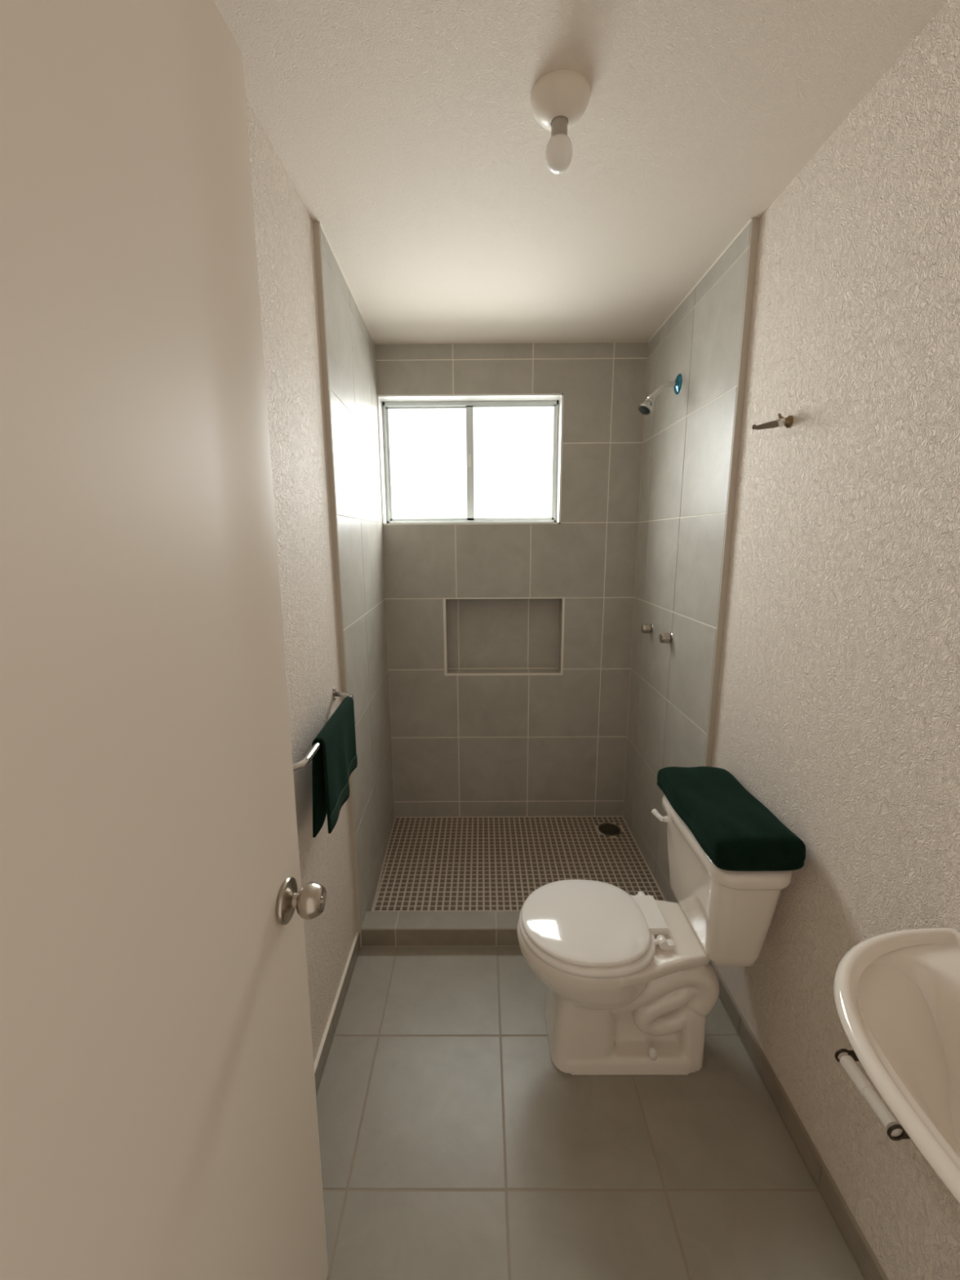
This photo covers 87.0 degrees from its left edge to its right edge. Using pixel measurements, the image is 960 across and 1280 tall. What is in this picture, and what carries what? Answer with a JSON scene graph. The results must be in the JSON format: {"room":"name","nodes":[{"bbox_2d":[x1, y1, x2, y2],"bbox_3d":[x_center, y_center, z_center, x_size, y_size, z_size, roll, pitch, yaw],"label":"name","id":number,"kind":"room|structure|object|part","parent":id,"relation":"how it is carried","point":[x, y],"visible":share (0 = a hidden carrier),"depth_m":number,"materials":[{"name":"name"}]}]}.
{"room":"bathroom","nodes":[
{"label":"bathroom","id":0,"kind":"room"},
{"bbox_2d":[244,93,395,1064],"bbox_3d":[-0.512,0.118,1.200,0.119,2.480,2.826,0,11,0],"label":"wall","id":1,"kind":"structure","parent":0,"point":[284,228],"depth_m":1.52,"materials":[{"name":"beige paint"}]},
{"bbox_2d":[0,0,328,1279],"bbox_3d":[-0.311,0.360,0.459,0.116,2.106,0.800,0,11,0],"label":"door","id":2,"kind":"structure","parent":1,"relation":"in","point":[158,1112],"depth_m":0.47,"materials":[{"name":"beige"}]},
{"bbox_3d":[-0.272,0.420,0.816,0.040,0.054,0.054,0,11,0],"label":"knob","id":3,"kind":"part","parent":2,"relation":"part of","materials":[{"name":"silver metal"}]},
{"bbox_2d":[293,686,353,771],"bbox_3d":[-0.434,0.236,1.361,0.082,0.067,0.555,0,11,0],"label":"towel bar","id":4,"kind":"object","parent":1,"relation":"attached to","point":[317,745],"visible":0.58,"depth_m":1.21,"materials":[{"name":"silver metal"}]},
{"bbox_2d":[311,696,357,837],"bbox_3d":[-0.400,0.334,1.419,0.055,0.264,0.361,-1,11,-1],"label":"hand towel","id":5,"kind":"object","parent":4,"relation":"hanging from","point":[333,764],"visible":0.99,"depth_m":1.33,"materials":[{"name":"green fabric"}]},
{"bbox_2d":[314,932,359,1093],"bbox_3d":[-0.460,1.299,1.027,0.012,0.069,1.789,0,11,0],"label":"baseboard","id":6,"kind":"structure","parent":1,"relation":"attached to","point":[320,1061],"depth_m":1.59,"materials":[{"name":"beige tile"}]},
{"bbox_2d":[374,342,648,817],"bbox_3d":[0.133,-0.212,2.649,1.347,2.400,0.161,0,11,0],"label":"wall","id":7,"kind":"structure","parent":0,"point":[509,644],"depth_m":2.59,"materials":[{"name":"grey tile"}]},
{"bbox_2d":[382,400,558,523],"bbox_3d":[-0.045,-0.884,2.540,0.861,0.580,0.063,0,11,0],"label":"window","id":8,"kind":"structure","parent":7,"relation":"in","point":[487,461],"depth_m":2.54,"materials":[{"name":"grey metal"}]},
{"bbox_3d":[-0.249,-0.885,2.559,0.432,0.554,0.017,0,11,0],"label":"sash","id":9,"kind":"part","parent":8,"relation":"part of","materials":[{"name":"grey metal"}]},
{"bbox_3d":[-0.253,-0.886,2.559,0.406,0.534,0.005,0,11,0],"label":"pane","id":10,"kind":"part","parent":8,"relation":"part of","materials":[{"name":"clear glass"}]},
{"bbox_3d":[0.155,-0.884,2.538,0.445,0.554,0.017,0,11,0],"label":"sash","id":11,"kind":"part","parent":8,"relation":"part of","materials":[{"name":"white glass"}]},
{"bbox_3d":[0.166,-0.885,2.538,0.401,0.534,0.005,0,11,0],"label":"pane","id":12,"kind":"part","parent":8,"relation":"part of","materials":[{"name":"clear glass"}]},
{"bbox_2d":[213,0,947,343],"bbox_3d":[0.158,-1.165,1.019,1.473,0.100,2.971,0,11,0],"label":"ceiling","id":13,"kind":"structure","parent":0,"point":[408,130],"depth_m":1.13,"materials":[{"name":"beige paint"}]},
{"bbox_2d":[529,69,590,173],"bbox_3d":[0.165,-1.053,1.054,0.123,0.134,0.123,0,11,0],"label":"ceiling lamp","id":14,"kind":"object","parent":13,"relation":"attached to","point":[560,98],"visible":1,"depth_m":1.03,"materials":[{"name":"beige plastic"}]},
{"bbox_3d":[0.165,-1.014,1.061,0.057,0.054,0.057,0,11,0],"label":"bulb","id":15,"kind":"part","parent":14,"relation":"part of","materials":[{"name":"white"}]},
{"bbox_2d":[315,816,866,1279],"bbox_3d":[0.173,1.267,1.550,1.473,0.083,2.871,0,11,0],"label":"floor","id":16,"kind":"structure","parent":0,"point":[453,1144],"depth_m":1.32,"materials":[{"name":"beige tile"}]},
{"bbox_2d":[360,911,519,946],"bbox_3d":[0.174,1.119,1.948,1.271,0.100,0.093,0,11,0],"label":"kerb","id":17,"kind":"object","parent":16,"relation":"on","point":[379,928],"visible":0.54,"depth_m":1.91,"materials":[{"name":"beige tile"}]},
{"bbox_2d":[598,822,621,835],"bbox_3d":[0.685,1.000,2.674,0.120,0.005,0.120,0,11,0],"label":"shower drain","id":18,"kind":"object","parent":16,"relation":"on","point":[606,828],"visible":1,"depth_m":2.67,"materials":[{"name":"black metal"}]},
{"bbox_2d":[516,794,792,1075],"bbox_3d":[0.447,0.872,1.508,0.676,0.710,0.440,0,11,0],"label":"toilet","id":19,"kind":"object","parent":16,"relation":"on","point":[633,984],"visible":1,"depth_m":1.42,"materials":[{"name":"white ceramic"}]},
{"bbox_3d":[0.303,0.812,1.484,0.364,0.022,0.340,0,11,0],"label":"seat lid","id":20,"kind":"part","parent":19,"relation":"part of","materials":[{"name":"white plastic"}]},
{"bbox_3d":[0.307,0.835,1.489,0.384,0.022,0.368,0,11,0],"label":"seat","id":21,"kind":"part","parent":19,"relation":"part of","materials":[{"name":"white plastic"}]},
{"bbox_3d":[0.395,1.034,1.528,0.570,0.385,0.351,0,11,0],"label":"bowl","id":22,"kind":"part","parent":19,"relation":"part of","materials":[{"name":"white ceramic"}]},
{"bbox_3d":[0.513,0.811,1.590,0.052,0.030,0.028,0,11,0],"label":"hinge post","id":23,"kind":"part","parent":19,"relation":"part of","materials":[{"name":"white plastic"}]},
{"bbox_3d":[0.579,0.564,1.617,0.066,0.030,0.031,9,15,40],"label":"flush lever","id":24,"kind":"part","parent":19,"relation":"part of","materials":[{"name":"white plastic"}]},
{"bbox_3d":[0.513,0.846,1.414,0.052,0.030,0.028,0,11,0],"label":"hinge post","id":25,"kind":"part","parent":19,"relation":"part of","materials":[{"name":"white plastic"}]},
{"bbox_3d":[0.682,0.708,1.475,0.180,0.286,0.410,0,11,0],"label":"tank","id":26,"kind":"part","parent":19,"relation":"part of","materials":[{"name":"white ceramic"}]},
{"bbox_3d":[0.682,0.547,1.443,0.204,0.050,0.440,0,11,0],"label":"tank lid","id":27,"kind":"part","parent":19,"relation":"part of","materials":[{"name":"white ceramic"}]},
{"bbox_2d":[657,766,805,871],"bbox_3d":[0.678,0.479,1.426,0.222,0.088,0.442,0,11,0],"label":"cover","id":28,"kind":"object","parent":19,"relation":"on","point":[735,830],"visible":1,"depth_m":1.30,"materials":[{"name":"green fabric"}]},
{"bbox_2d":[622,0,959,1279],"bbox_3d":[0.840,0.097,1.265,0.124,2.480,2.971,0,11,0],"label":"wall","id":29,"kind":"structure","parent":0,"point":[838,704],"depth_m":1.15,"materials":[{"name":"beige paint"}]},
{"bbox_2d":[640,623,653,633],"bbox_3d":[0.764,-0.052,2.314,0.043,0.045,0.045,0,11,0],"label":"tap","id":30,"kind":"object","parent":29,"relation":"attached to","point":[646,628],"visible":1,"depth_m":2.30,"materials":[{"name":"silver metal"}]},
{"bbox_2d":[637,373,682,415],"bbox_3d":[0.700,-0.963,1.986,0.158,0.152,0.080,0,11,0],"label":"shower","id":31,"kind":"object","parent":29,"relation":"attached to","point":[646,407],"visible":1,"depth_m":1.97,"materials":[{"name":"silver"}]},
{"bbox_3d":[0.646,-0.904,1.985,0.041,0.028,0.045,0,11,0],"label":"nozzle plate","id":32,"kind":"part","parent":31,"relation":"part of","materials":[{"name":"grey"}]},
{"bbox_3d":[0.718,-0.979,1.986,0.108,0.069,0.022,0,11,0],"label":"arm","id":33,"kind":"part","parent":31,"relation":"part of","materials":[{"name":"silver metal"}]},
{"bbox_2d":[659,632,672,643],"bbox_3d":[0.763,-0.008,2.075,0.043,0.045,0.045,0,11,0],"label":"tap","id":34,"kind":"object","parent":29,"relation":"attached to","point":[665,637],"visible":1,"depth_m":2.06,"materials":[{"name":"silver metal"}]},
{"bbox_2d":[751,413,793,430],"bbox_3d":[0.752,-0.564,1.305,0.096,0.040,0.030,0,11,0],"label":"robe hook","id":35,"kind":"object","parent":29,"relation":"attached to","point":[781,421],"visible":1,"depth_m":1.30,"materials":[{"name":"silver metal"}]},
{"bbox_3d":[0.737,-0.555,1.307,0.067,0.024,0.018,0,11,0],"label":"arm","id":36,"kind":"part","parent":35,"relation":"part of","materials":[{"name":"silver metal"}]},
{"bbox_2d":[708,960,888,1279],"bbox_3d":[0.802,1.293,1.022,0.012,0.068,1.789,0,11,0],"label":"baseboard","id":37,"kind":"structure","parent":29,"relation":"attached to","point":[863,1253],"depth_m":1.23,"materials":[{"name":"beige tile"}]},
{"bbox_2d":[834,1048,910,1140],"bbox_3d":[0.770,0.873,0.978,0.072,0.032,0.162,0,11,0],"label":"paper holder","id":38,"kind":"object","parent":29,"relation":"attached to","point":[848,1063],"visible":0.83,"depth_m":0.97,"materials":[{"name":"white plastic"}]},
{"bbox_3d":[0.770,0.860,1.046,0.071,0.032,0.004,0,11,0],"label":"arm","id":39,"kind":"part","parent":38,"relation":"part of","materials":[{"name":"grey metal"}]},
{"bbox_3d":[0.769,0.886,0.910,0.071,0.032,0.004,0,11,0],"label":"arm","id":40,"kind":"part","parent":38,"relation":"part of","materials":[{"name":"grey metal"}]},
{"bbox_2d":[833,928,959,1204],"bbox_3d":[0.641,0.638,0.583,0.319,0.194,0.608,0,11,0],"label":"washbasin","id":41,"kind":"object","parent":29,"relation":"attached to","point":[897,993],"visible":1,"depth_m":0.75,"materials":[{"name":"white ceramic"}]}
]}

